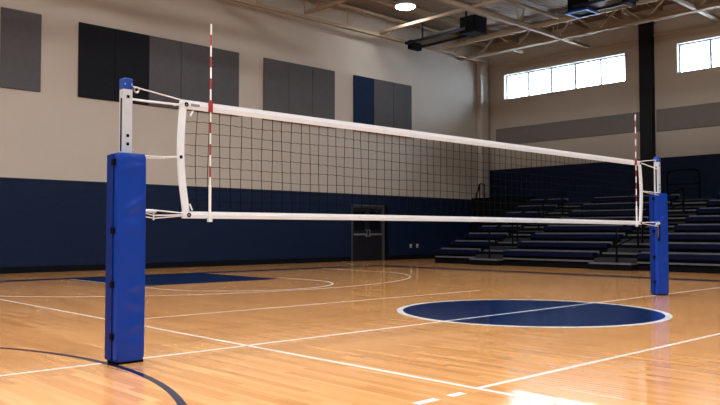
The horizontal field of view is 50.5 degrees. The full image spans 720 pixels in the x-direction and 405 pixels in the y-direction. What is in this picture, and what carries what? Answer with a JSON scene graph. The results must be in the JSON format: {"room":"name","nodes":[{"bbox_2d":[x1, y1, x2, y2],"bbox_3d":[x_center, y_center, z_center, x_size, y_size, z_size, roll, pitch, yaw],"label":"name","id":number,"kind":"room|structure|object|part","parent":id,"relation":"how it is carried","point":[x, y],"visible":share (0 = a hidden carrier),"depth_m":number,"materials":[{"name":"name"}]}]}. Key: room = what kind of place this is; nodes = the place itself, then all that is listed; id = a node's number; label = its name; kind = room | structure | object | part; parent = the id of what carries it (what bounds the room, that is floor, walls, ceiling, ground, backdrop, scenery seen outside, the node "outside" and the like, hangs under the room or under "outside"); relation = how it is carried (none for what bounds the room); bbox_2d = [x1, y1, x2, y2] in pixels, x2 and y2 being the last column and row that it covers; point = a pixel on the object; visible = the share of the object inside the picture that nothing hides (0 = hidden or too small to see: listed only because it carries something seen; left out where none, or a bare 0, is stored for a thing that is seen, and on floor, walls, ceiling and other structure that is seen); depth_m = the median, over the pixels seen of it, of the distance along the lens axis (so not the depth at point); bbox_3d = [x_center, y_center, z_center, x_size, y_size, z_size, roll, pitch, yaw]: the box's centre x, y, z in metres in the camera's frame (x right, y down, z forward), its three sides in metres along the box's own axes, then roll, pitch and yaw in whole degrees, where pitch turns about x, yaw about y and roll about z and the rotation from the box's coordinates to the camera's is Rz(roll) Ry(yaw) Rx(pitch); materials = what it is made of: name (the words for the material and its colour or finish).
{"room":"indoor gymnasium","nodes":[
{"label":"indoor gymnasium","id":0,"kind":"room"},
{"bbox_2d":[0,0,489,266],"bbox_3d":[-6.488,-2.777,22.594,33.970,9.450,0.300,2,-3,-43],"label":"wall","id":1,"kind":"structure","parent":0,"point":[56,143],"depth_m":24.79,"materials":[{"name":"paint"}]},
{"bbox_2d":[0,7,41,91],"bbox_3d":[-8.932,-4.015,20.093,1.032,2.090,0.054,2,-3,-43],"label":"acoustic baffle","id":2,"kind":"object","parent":1,"relation":"attached to","point":[20,35],"visible":1,"depth_m":20.06,"materials":[{"name":"grey fabric"}]},
{"bbox_2d":[78,22,114,100],"bbox_3d":[-7.424,-3.959,21.513,1.056,2.090,0.054,2,-3,-43],"label":"acoustic baffle","id":3,"kind":"object","parent":1,"relation":"attached to","point":[96,45],"visible":1,"depth_m":21.47,"materials":[{"name":"grey fabric"}]},
{"bbox_2d":[114,29,148,104],"bbox_3d":[-6.649,-3.931,22.242,1.056,2.090,0.054,2,-3,-43],"label":"acoustic baffle","id":4,"kind":"object","parent":1,"relation":"attached to","point":[131,48],"visible":0.96,"depth_m":22.25,"materials":[{"name":"grey fabric"}]},
{"bbox_2d":[149,36,180,108],"bbox_3d":[-5.875,-3.903,22.971,1.056,2.090,0.054,2,-3,-43],"label":"acoustic baffle","id":5,"kind":"object","parent":1,"relation":"attached to","point":[164,54],"visible":0.8,"depth_m":22.94,"materials":[{"name":"grey fabric"}]},
{"bbox_2d":[0,257,350,273],"bbox_3d":[-9.437,1.743,19.414,24.960,0.170,0.025,2,-3,-43],"label":"baseboard","id":6,"kind":"structure","parent":1,"relation":"attached to","point":[62,268],"depth_m":23.15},
{"bbox_2d":[181,42,209,112],"bbox_3d":[-5.100,-3.874,23.700,1.056,2.090,0.054,2,-3,-43],"label":"acoustic baffle","id":7,"kind":"object","parent":1,"relation":"attached to","point":[195,59],"visible":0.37,"depth_m":23.67,"materials":[{"name":"grey fabric"}]},
{"bbox_2d":[211,48,238,116],"bbox_3d":[-4.326,-3.846,24.429,1.056,2.090,0.054,2,-3,-43],"label":"acoustic baffle","id":8,"kind":"object","parent":1,"relation":"attached to","point":[225,63],"visible":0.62,"depth_m":24.42,"materials":[{"name":"grey fabric"}]},
{"bbox_2d":[263,58,288,122],"bbox_3d":[-2.841,-3.792,25.827,1.048,2.090,0.054,2,-3,-43],"label":"acoustic baffle","id":9,"kind":"object","parent":1,"relation":"attached to","point":[275,72],"visible":1,"depth_m":25.80,"materials":[{"name":"grey fabric"}]},
{"bbox_2d":[289,62,311,125],"bbox_3d":[-2.073,-3.763,26.551,1.048,2.090,0.054,2,-3,-43],"label":"acoustic baffle","id":10,"kind":"object","parent":1,"relation":"attached to","point":[300,76],"visible":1,"depth_m":26.52,"materials":[{"name":"grey fabric"}]},
{"bbox_2d":[312,67,334,127],"bbox_3d":[-1.304,-3.735,27.274,1.048,2.090,0.054,2,-3,-43],"label":"acoustic baffle","id":11,"kind":"object","parent":1,"relation":"attached to","point":[323,80],"visible":1,"depth_m":27.24,"materials":[{"name":"grey fabric"}]},
{"bbox_2d":[353,75,373,132],"bbox_3d":[0.141,-3.682,28.634,1.042,2.090,0.054,2,-3,-43],"label":"acoustic baffle","id":12,"kind":"object","parent":1,"relation":"attached to","point":[363,87],"visible":0.84,"depth_m":28.59,"materials":[{"name":"blue fabric"}]},
{"bbox_2d":[351,204,387,260],"bbox_3d":[0.330,1.142,28.771,1.930,2.100,0.242,2,-3,-43],"label":"door","id":13,"kind":"structure","parent":1,"relation":"in","point":[369,238],"depth_m":28.73,"materials":[{"name":"metal"}]},
{"bbox_3d":[-0.024,0.677,28.413,0.539,0.700,0.010,2,-3,-43],"label":"glass panel","id":14,"kind":"part","parent":13,"relation":"part of","materials":[{"name":"black glass"}]},
{"bbox_3d":[0.552,0.699,28.955,0.539,0.700,0.010,2,-3,-43],"label":"glass panel","id":15,"kind":"part","parent":13,"relation":"part of","materials":[{"name":"black glass"}]},
{"bbox_3d":[0.937,1.165,29.373,0.220,2.100,0.200,2,-3,-43],"label":"panel","id":16,"kind":"part","parent":13,"relation":"part of","materials":[{"name":"black metal"}]},
{"bbox_2d":[374,79,392,135],"bbox_3d":[0.905,-3.654,29.354,1.042,2.090,0.054,2,-3,-43],"label":"acoustic baffle","id":17,"kind":"object","parent":1,"relation":"attached to","point":[383,90],"visible":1,"depth_m":29.32,"materials":[{"name":"grey fabric"}]},
{"bbox_2d":[393,82,411,137],"bbox_3d":[1.669,-3.626,30.073,1.042,2.090,0.054,2,-3,-43],"label":"acoustic baffle","id":18,"kind":"object","parent":1,"relation":"attached to","point":[402,94],"visible":1,"depth_m":30.04,"materials":[{"name":"grey fabric"}]},
{"bbox_2d":[389,254,434,259],"bbox_3d":[3.453,2.216,31.549,6.360,0.170,0.025,2,-3,-43],"label":"baseboard","id":19,"kind":"structure","parent":1,"relation":"attached to","point":[427,256],"depth_m":30.20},
{"bbox_2d":[477,61,488,197],"bbox_3d":[5.383,-2.026,33.399,0.500,8.450,0.219,2,-3,-43],"label":"column","id":20,"kind":"structure","parent":1,"relation":"attached to","point":[482,68],"depth_m":33.33,"materials":[{"name":"beige paint"}]},
{"bbox_2d":[0,258,719,404],"bbox_3d":[3.774,1.620,11.522,33.970,0.201,30.230,2,-3,-43],"label":"floor","id":21,"kind":"structure","parent":0,"point":[407,331],"depth_m":7.69,"materials":[{"name":"brown wood"}]},
{"bbox_2d":[105,78,145,364],"bbox_3d":[-1.954,0.133,6.353,0.280,2.368,0.277,2,-3,-43],"label":"net post","id":22,"kind":"object","parent":21,"relation":"on","point":[126,170],"visible":1,"depth_m":6.25,"materials":[{"name":"metal"}]},
{"bbox_2d":[132,86,659,240],"bbox_3d":[1.601,-0.170,9.729,9.695,1.401,0.138,2,-3,-43],"label":"net","id":23,"kind":"object","parent":22,"relation":"attached to","point":[183,105],"visible":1,"depth_m":8.40,"materials":[{"name":"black fabric"}]},
{"bbox_2d":[207,24,212,221],"bbox_3d":[-1.368,-0.732,6.981,0.040,1.820,0.028,2,-3,-43],"label":"antenna","id":24,"kind":"object","parent":23,"relation":"attached to","point":[210,103],"visible":1,"depth_m":6.97,"materials":[{"name":"plastic"}]},
{"bbox_3d":[-1.368,-0.735,6.981,0.014,1.815,0.014,2,-3,-43],"label":"rod","id":25,"kind":"part","parent":24,"relation":"part of","materials":[{"name":"red plastic"}]},
{"bbox_2d":[635,115,637,226],"bbox_3d":[4.540,-0.528,12.543,0.040,1.845,0.028,2,-3,-43],"label":"antenna","id":26,"kind":"object","parent":23,"relation":"attached to","point":[636,224],"visible":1,"depth_m":12.54,"materials":[{"name":"plastic"}]},
{"bbox_3d":[4.540,-0.531,12.544,0.014,1.840,0.014,2,-3,-43],"label":"rod","id":27,"kind":"part","parent":26,"relation":"part of","materials":[{"name":"red plastic"}]},
{"bbox_2d":[435,198,567,263],"bbox_3d":[5.656,0.984,28.329,6.790,2.380,1.780,2,-3,-43],"label":"bleachers","id":28,"kind":"object","parent":21,"relation":"on","point":[459,251],"visible":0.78,"depth_m":27.09,"materials":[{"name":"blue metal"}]},
{"bbox_3d":[3.235,1.856,25.964,0.050,0.045,1.710,2,-3,-43],"label":"kick rail","id":29,"kind":"part","parent":28,"relation":"part of","materials":[{"name":"grey metal"}]},
{"bbox_3d":[3.319,1.681,26.050,0.300,0.150,1.690,2,-3,-43],"label":"seat","id":30,"kind":"part","parent":28,"relation":"part of","materials":[{"name":"blue plastic"}]},
{"bbox_3d":[3.886,1.437,26.595,0.300,0.150,1.690,2,-3,-43],"label":"seat","id":31,"kind":"part","parent":28,"relation":"part of","materials":[{"name":"blue plastic"}]},
{"bbox_3d":[5.088,1.082,28.973,6.730,2.235,0.060,2,-3,-43],"label":"panel","id":32,"kind":"part","parent":28,"relation":"part of","materials":[{"name":"blue plastic"}]},
{"bbox_3d":[4.454,1.193,27.139,0.300,0.150,1.690,2,-3,-43],"label":"seat","id":33,"kind":"part","parent":28,"relation":"part of","materials":[{"name":"blue plastic"}]},
{"bbox_3d":[5.022,0.949,27.684,0.300,0.150,1.690,2,-3,-43],"label":"seat","id":34,"kind":"part","parent":28,"relation":"part of","materials":[{"name":"blue plastic"}]},
{"bbox_3d":[5.590,0.705,28.229,0.300,0.150,1.690,2,-3,-43],"label":"seat","id":35,"kind":"part","parent":28,"relation":"part of","materials":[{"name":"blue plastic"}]},
{"bbox_3d":[6.157,0.461,28.774,0.300,0.150,1.690,2,-3,-43],"label":"seat","id":36,"kind":"part","parent":28,"relation":"part of","materials":[{"name":"blue plastic"}]},
{"bbox_3d":[6.725,0.217,29.319,0.300,0.150,1.690,2,-3,-43],"label":"seat","id":37,"kind":"part","parent":28,"relation":"part of","materials":[{"name":"blue plastic"}]},
{"bbox_3d":[7.293,-0.027,29.863,0.300,0.150,1.690,2,-3,-43],"label":"seat","id":38,"kind":"part","parent":28,"relation":"part of","materials":[{"name":"blue plastic"}]},
{"bbox_2d":[472,183,534,232],"bbox_3d":[5.941,0.723,31.736,0.740,3.168,2.710,2,-3,-43],"label":"platform","id":39,"kind":"object","parent":21,"relation":"on","point":[496,211],"visible":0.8,"depth_m":31.69,"materials":[{"name":"black metal"}]},
{"bbox_3d":[5.151,-0.500,32.682,0.635,0.651,0.055,2,-3,-43],"label":"guard rail","id":40,"kind":"part","parent":39,"relation":"part of","materials":[{"name":"black metal"}]},
{"bbox_2d":[469,192,589,265],"bbox_3d":[6.552,0.864,27.178,7.070,2.530,1.120,2,-3,-43],"label":"stairs","id":41,"kind":"structure","parent":21,"relation":"on","point":[494,255],"depth_m":26.00,"materials":[{"name":"grey metal"}]},
{"bbox_3d":[4.201,1.793,24.925,0.030,0.060,1.090,2,-3,-43],"label":"riser plate","id":42,"kind":"part","parent":41,"relation":"part of","materials":[{"name":"grey metal"}]},
{"bbox_3d":[4.656,1.553,25.590,0.030,0.060,0.760,2,-3,-43],"label":"riser plate","id":43,"kind":"part","parent":41,"relation":"part of","materials":[{"name":"grey metal"}]},
{"bbox_3d":[4.674,1.220,25.256,1.332,1.270,0.052,2,-3,-43],"label":"handrail","id":44,"kind":"part","parent":41,"relation":"part of","materials":[{"name":"black metal"}]},
{"bbox_3d":[5.224,1.309,26.135,0.030,0.060,0.760,2,-3,-43],"label":"riser plate","id":45,"kind":"part","parent":41,"relation":"part of","materials":[{"name":"grey metal"}]},
{"bbox_3d":[5.809,0.732,26.345,1.332,1.270,0.052,2,-3,-43],"label":"handrail","id":46,"kind":"part","parent":41,"relation":"part of","materials":[{"name":"black metal"}]},
{"bbox_3d":[6.691,1.067,27.301,6.690,2.135,1.120,2,-3,-43],"label":"frame","id":47,"kind":"part","parent":41,"relation":"part of","materials":[{"name":"black metal"}]},
{"bbox_3d":[6.945,0.244,27.435,1.332,1.270,0.052,2,-3,-43],"label":"handrail","id":48,"kind":"part","parent":41,"relation":"part of","materials":[{"name":"black metal"}]},
{"bbox_2d":[502,169,700,268],"bbox_3d":[8.308,0.429,25.535,6.790,3.272,3.692,2,-3,-43],"label":"bleachers","id":49,"kind":"object","parent":21,"relation":"on","point":[561,245],"visible":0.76,"depth_m":24.46,"materials":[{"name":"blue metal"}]},
{"bbox_3d":[5.700,1.754,23.349,0.050,0.045,3.220,2,-3,-43],"label":"kick rail","id":50,"kind":"part","parent":49,"relation":"part of","materials":[{"name":"grey metal"}]},
{"bbox_3d":[5.784,1.579,23.435,0.300,0.150,3.200,2,-3,-43],"label":"seat","id":51,"kind":"part","parent":49,"relation":"part of","materials":[{"name":"blue plastic"}]},
{"bbox_3d":[6.351,1.335,23.980,0.300,0.150,3.200,2,-3,-43],"label":"seat","id":52,"kind":"part","parent":49,"relation":"part of","materials":[{"name":"blue plastic"}]},
{"bbox_3d":[6.919,1.091,24.525,0.300,0.150,3.200,2,-3,-43],"label":"seat","id":53,"kind":"part","parent":49,"relation":"part of","materials":[{"name":"blue plastic"}]},
{"bbox_3d":[7.487,0.848,25.070,0.300,0.150,3.200,2,-3,-43],"label":"seat","id":54,"kind":"part","parent":49,"relation":"part of","materials":[{"name":"blue plastic"}]},
{"bbox_3d":[8.175,0.985,25.713,6.710,2.175,3.220,2,-3,-43],"label":"frame","id":55,"kind":"part","parent":49,"relation":"part of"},
{"bbox_3d":[8.622,0.359,26.159,0.300,0.150,3.200,2,-3,-43],"label":"seat","id":56,"kind":"part","parent":49,"relation":"part of","materials":[{"name":"blue plastic"}]},
{"bbox_3d":[8.055,0.604,25.614,0.300,0.150,3.200,2,-3,-43],"label":"seat","id":57,"kind":"part","parent":49,"relation":"part of","materials":[{"name":"blue plastic"}]},
{"bbox_3d":[9.190,0.116,26.704,0.300,0.150,3.200,2,-3,-43],"label":"seat","id":58,"kind":"part","parent":49,"relation":"part of","materials":[{"name":"blue plastic"}]},
{"bbox_3d":[9.758,-0.129,27.249,0.300,0.150,3.200,2,-3,-43],"label":"seat","id":59,"kind":"part","parent":49,"relation":"part of","materials":[{"name":"blue plastic"}]},
{"bbox_3d":[11.307,-0.614,26.687,0.065,1.097,1.195,2,-3,-43],"label":"guard rail","id":60,"kind":"part","parent":49,"relation":"part of","materials":[{"name":"metal"}]},
{"bbox_2d":[638,22,655,194],"bbox_3d":[10.706,-2.276,28.391,0.370,8.900,0.580,2,-3,-43],"label":"steel column","id":61,"kind":"structure","parent":21,"relation":"on","point":[645,30],"depth_m":28.35,"materials":[{"name":"black metal"}]},
{"bbox_2d":[621,10,644,19],"bbox_3d":[10.126,-6.814,28.008,1.840,0.120,0.180,2,-3,-43],"label":"roof beam","id":62,"kind":"structure","parent":61,"relation":"on","point":[623,12],"depth_m":27.74,"materials":[{"name":"beige paint"}]},
{"bbox_2d":[589,187,718,270],"bbox_3d":[9.600,0.739,23.945,7.070,2.530,1.310,2,-3,-43],"label":"stairs","id":63,"kind":"structure","parent":21,"relation":"on","point":[623,257],"depth_m":22.64,"materials":[{"name":"grey metal"}]},
{"bbox_3d":[7.249,1.667,21.692,0.030,0.060,1.280,2,-3,-43],"label":"riser plate","id":64,"kind":"part","parent":63,"relation":"part of","materials":[{"name":"grey metal"}]},
{"bbox_3d":[7.704,1.427,22.357,0.030,0.060,0.950,2,-3,-43],"label":"riser plate","id":65,"kind":"part","parent":63,"relation":"part of","materials":[{"name":"grey metal"}]},
{"bbox_3d":[7.722,1.094,22.023,1.332,1.270,0.052,2,-3,-43],"label":"handrail","id":66,"kind":"part","parent":63,"relation":"part of","materials":[{"name":"black metal"}]},
{"bbox_3d":[8.272,1.183,22.902,0.030,0.060,0.950,2,-3,-43],"label":"riser plate","id":67,"kind":"part","parent":63,"relation":"part of","materials":[{"name":"grey metal"}]},
{"bbox_3d":[8.857,0.606,23.112,1.332,1.270,0.052,2,-3,-43],"label":"handrail","id":68,"kind":"part","parent":63,"relation":"part of","materials":[{"name":"black metal"}]},
{"bbox_3d":[9.739,0.941,24.068,6.690,2.135,1.310,2,-3,-43],"label":"frame","id":69,"kind":"part","parent":63,"relation":"part of","materials":[{"name":"black metal"}]},
{"bbox_3d":[9.993,0.118,24.202,1.332,1.270,0.052,2,-3,-43],"label":"handrail","id":70,"kind":"part","parent":63,"relation":"part of","materials":[{"name":"black metal"}]},
{"bbox_2d":[649,157,668,294],"bbox_3d":[5.115,0.395,13.070,0.269,2.368,0.256,1,-2,-21],"label":"net post","id":71,"kind":"object","parent":21,"relation":"on","point":[658,208],"visible":0.97,"depth_m":12.97,"materials":[{"name":"metal"}]},
{"bbox_2d":[637,193,719,273],"bbox_3d":[12.270,0.711,21.314,6.790,2.380,6.170,2,-3,-43],"label":"bleachers","id":72,"kind":"object","parent":21,"relation":"on","point":[696,249],"visible":0.8,"depth_m":21.17,"materials":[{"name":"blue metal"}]},
{"bbox_3d":[9.909,1.409,19.060,0.300,0.150,6.150,2,-3,-43],"label":"seat","id":73,"kind":"part","parent":72,"relation":"part of","materials":[{"name":"blue plastic"}]},
{"bbox_3d":[9.825,1.583,18.975,0.050,0.045,6.170,2,-3,-43],"label":"kick rail","id":74,"kind":"part","parent":72,"relation":"part of","materials":[{"name":"grey metal"}]},
{"bbox_3d":[11.044,0.921,20.150,0.300,0.150,6.150,2,-3,-43],"label":"seat","id":75,"kind":"part","parent":72,"relation":"part of","materials":[{"name":"blue plastic"}]},
{"bbox_3d":[10.476,1.165,19.605,0.300,0.150,6.150,2,-3,-43],"label":"seat","id":76,"kind":"part","parent":72,"relation":"part of","materials":[{"name":"blue plastic"}]},
{"bbox_3d":[11.612,0.677,20.695,0.300,0.150,6.150,2,-3,-43],"label":"seat","id":77,"kind":"part","parent":72,"relation":"part of","materials":[{"name":"blue plastic"}]},
{"bbox_3d":[12.179,0.433,21.239,0.300,0.150,6.150,2,-3,-43],"label":"seat","id":78,"kind":"part","parent":72,"relation":"part of","materials":[{"name":"blue plastic"}]},
{"bbox_3d":[12.747,0.189,21.784,0.300,0.150,6.150,2,-3,-43],"label":"seat","id":79,"kind":"part","parent":72,"relation":"part of","materials":[{"name":"blue plastic"}]},
{"bbox_3d":[13.315,-0.055,22.329,0.300,0.150,6.150,2,-3,-43],"label":"seat","id":80,"kind":"part","parent":72,"relation":"part of","materials":[{"name":"blue plastic"}]},
{"bbox_2d":[331,0,688,44],"bbox_3d":[3.774,-7.932,11.894,33.970,0.380,30.230,2,-3,-43],"label":"ceiling","id":81,"kind":"structure","parent":0,"point":[423,9],"depth_m":28.84,"materials":[{"name":"beige paint"}]},
{"bbox_2d":[395,0,415,9],"bbox_3d":[1.610,-7.115,27.098,0.740,0.430,0.740,2,-3,-43],"label":"ceiling light","id":82,"kind":"object","parent":81,"relation":"hanging from","point":[404,4],"visible":1,"depth_m":26.91,"materials":[{"name":"white plastic"}]},
{"bbox_2d":[396,4,414,9],"bbox_3d":[1.610,-6.930,27.091,0.690,0.060,0.690,2,-3,-43],"label":"diffuser","id":83,"kind":"object","parent":82,"relation":"attached to","point":[399,6],"depth_m":26.96,"materials":[{"name":"white plastic"}]},
{"bbox_2d":[405,11,486,50],"bbox_3d":[3.201,-6.556,28.597,0.900,1.130,3.310,2,-3,-43],"label":"folded backstop","id":84,"kind":"object","parent":81,"relation":"hanging from","point":[474,25],"visible":0.94,"depth_m":27.99,"materials":[{"name":"black paint"}]},
{"bbox_3d":[3.078,-6.186,28.714,0.900,0.100,2.950,2,-3,-43],"label":"frame","id":85,"kind":"part","parent":84,"relation":"part of","materials":[{"name":"black paint"}]},
{"bbox_2d":[565,0,637,18],"bbox_3d":[7.898,-6.775,25.032,0.900,0.970,2.150,2,-3,-43],"label":"folded backstop","id":86,"kind":"object","parent":81,"relation":"hanging from","point":[577,9],"visible":1,"depth_m":25.19,"materials":[{"name":"black paint"}]},
{"bbox_3d":[8.001,-6.494,24.912,0.900,0.100,1.850,2,-3,-43],"label":"frame","id":87,"kind":"part","parent":86,"relation":"part of","materials":[{"name":"black paint"}]},
{"bbox_2d":[489,0,719,203],"bbox_3d":[16.027,-2.751,23.245,0.300,9.450,30.230,2,-3,-43],"label":"wall","id":88,"kind":"structure","parent":0,"point":[691,148],"depth_m":29.77,"materials":[{"name":"paint"}]},
{"bbox_2d":[504,53,624,99],"bbox_3d":[8.342,-5.123,31.464,0.290,1.090,5.650,2,-3,-43],"label":"window","id":89,"kind":"structure","parent":88,"relation":"in","point":[506,77],"depth_m":31.71,"materials":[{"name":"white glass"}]},
{"bbox_3d":[8.317,-4.590,31.419,0.220,0.020,5.650,2,-3,-43],"label":"sill","id":90,"kind":"part","parent":89,"relation":"part of","materials":[{"name":"white glass"}]},
{"bbox_2d":[496,112,639,143],"bbox_3d":[8.325,-2.958,31.178,0.049,0.740,6.760,2,-3,-43],"label":"band","id":91,"kind":"object","parent":88,"relation":"attached to","point":[620,123],"visible":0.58,"depth_m":30.89,"materials":[{"name":"grey paint"}]},
{"bbox_2d":[488,22,719,67],"bbox_3d":[15.900,-6.438,23.269,0.050,0.060,29.630,2,-3,-43],"label":"trim","id":92,"kind":"structure","parent":88,"relation":"attached to","point":[690,28],"depth_m":29.98,"materials":[{"name":"beige paint"}]},
{"bbox_2d":[656,102,719,131],"bbox_3d":[14.764,-3.194,24.348,0.049,0.820,10.940,2,-3,-43],"label":"band","id":93,"kind":"object","parent":88,"relation":"attached to","point":[701,115],"visible":1,"depth_m":27.44,"materials":[{"name":"grey paint"}]},
{"bbox_2d":[677,36,719,72],"bbox_3d":[13.602,-5.340,25.886,0.290,1.090,5.650,2,-3,-43],"label":"window","id":94,"kind":"structure","parent":88,"relation":"in","point":[679,62],"depth_m":27.52,"materials":[{"name":"white metal"}]},
{"bbox_3d":[13.577,-4.807,25.841,0.220,0.020,5.650,2,-3,-43],"label":"sill","id":95,"kind":"part","parent":94,"relation":"part of","materials":[{"name":"white paint"}]},
{"bbox_3d":[-8.480,-3.649,0.174,0.300,9.450,30.230,2,-3,-43],"label":"wall","id":96,"kind":"structure","parent":0,"visible":0},
{"bbox_2d":[229,0,484,62],"bbox_3d":[-6.425,-6.927,22.017,32.450,0.840,0.140,2,-3,-43],"label":"roof beam","id":97,"kind":"structure","parent":96,"relation":"attached to","point":[259,5],"depth_m":28.01,"materials":[{"name":"beige metal"}]},
{"bbox_2d":[435,0,589,47],"bbox_3d":[-3.022,-7.042,19.071,33.360,0.840,0.140,2,-3,-43],"label":"roof beam","id":98,"kind":"structure","parent":96,"relation":"attached to","point":[479,11],"depth_m":27.41,"materials":[{"name":"beige metal"}]},
{"bbox_2d":[672,0,719,21],"bbox_3d":[0.501,-7.189,15.290,33.300,0.840,0.140,2,-3,-43],"label":"roof beam","id":99,"kind":"structure","parent":96,"relation":"attached to","point":[691,5],"depth_m":25.16,"materials":[{"name":"beige metal"}]},
{"bbox_3d":[14.036,-3.624,0.826,33.970,9.450,0.300,2,-3,-43],"label":"wall","id":100,"kind":"structure","parent":0,"visible":0},
{"bbox_2d":[304,0,350,14],"bbox_3d":[8.119,-6.916,15.608,0.120,0.100,29.130,2,-3,-43],"label":"roof beam","id":101,"kind":"structure","parent":100,"relation":"attached to","point":[337,2],"depth_m":25.38,"materials":[{"name":"beige metal"}]},
{"bbox_2d":[379,0,505,33],"bbox_3d":[10.761,-6.820,18.095,0.120,0.100,29.130,2,-3,-43],"label":"roof beam","id":102,"kind":"structure","parent":100,"relation":"attached to","point":[490,2],"depth_m":26.59,"materials":[{"name":"beige metal"}]},
{"bbox_2d":[443,0,660,49],"bbox_3d":[13.404,-6.723,20.582,0.120,0.100,29.130,2,-3,-43],"label":"roof beam","id":103,"kind":"structure","parent":100,"relation":"attached to","point":[642,2],"depth_m":27.71,"materials":[{"name":"beige metal"}]},
{"bbox_2d":[458,0,719,60],"bbox_3d":[14.519,-6.905,21.812,0.260,0.840,29.822,2,-3,-43],"label":"roof beam","id":104,"kind":"structure","parent":100,"relation":"attached to","point":[716,5],"depth_m":28.43,"materials":[{"name":"beige metal"}]}
]}

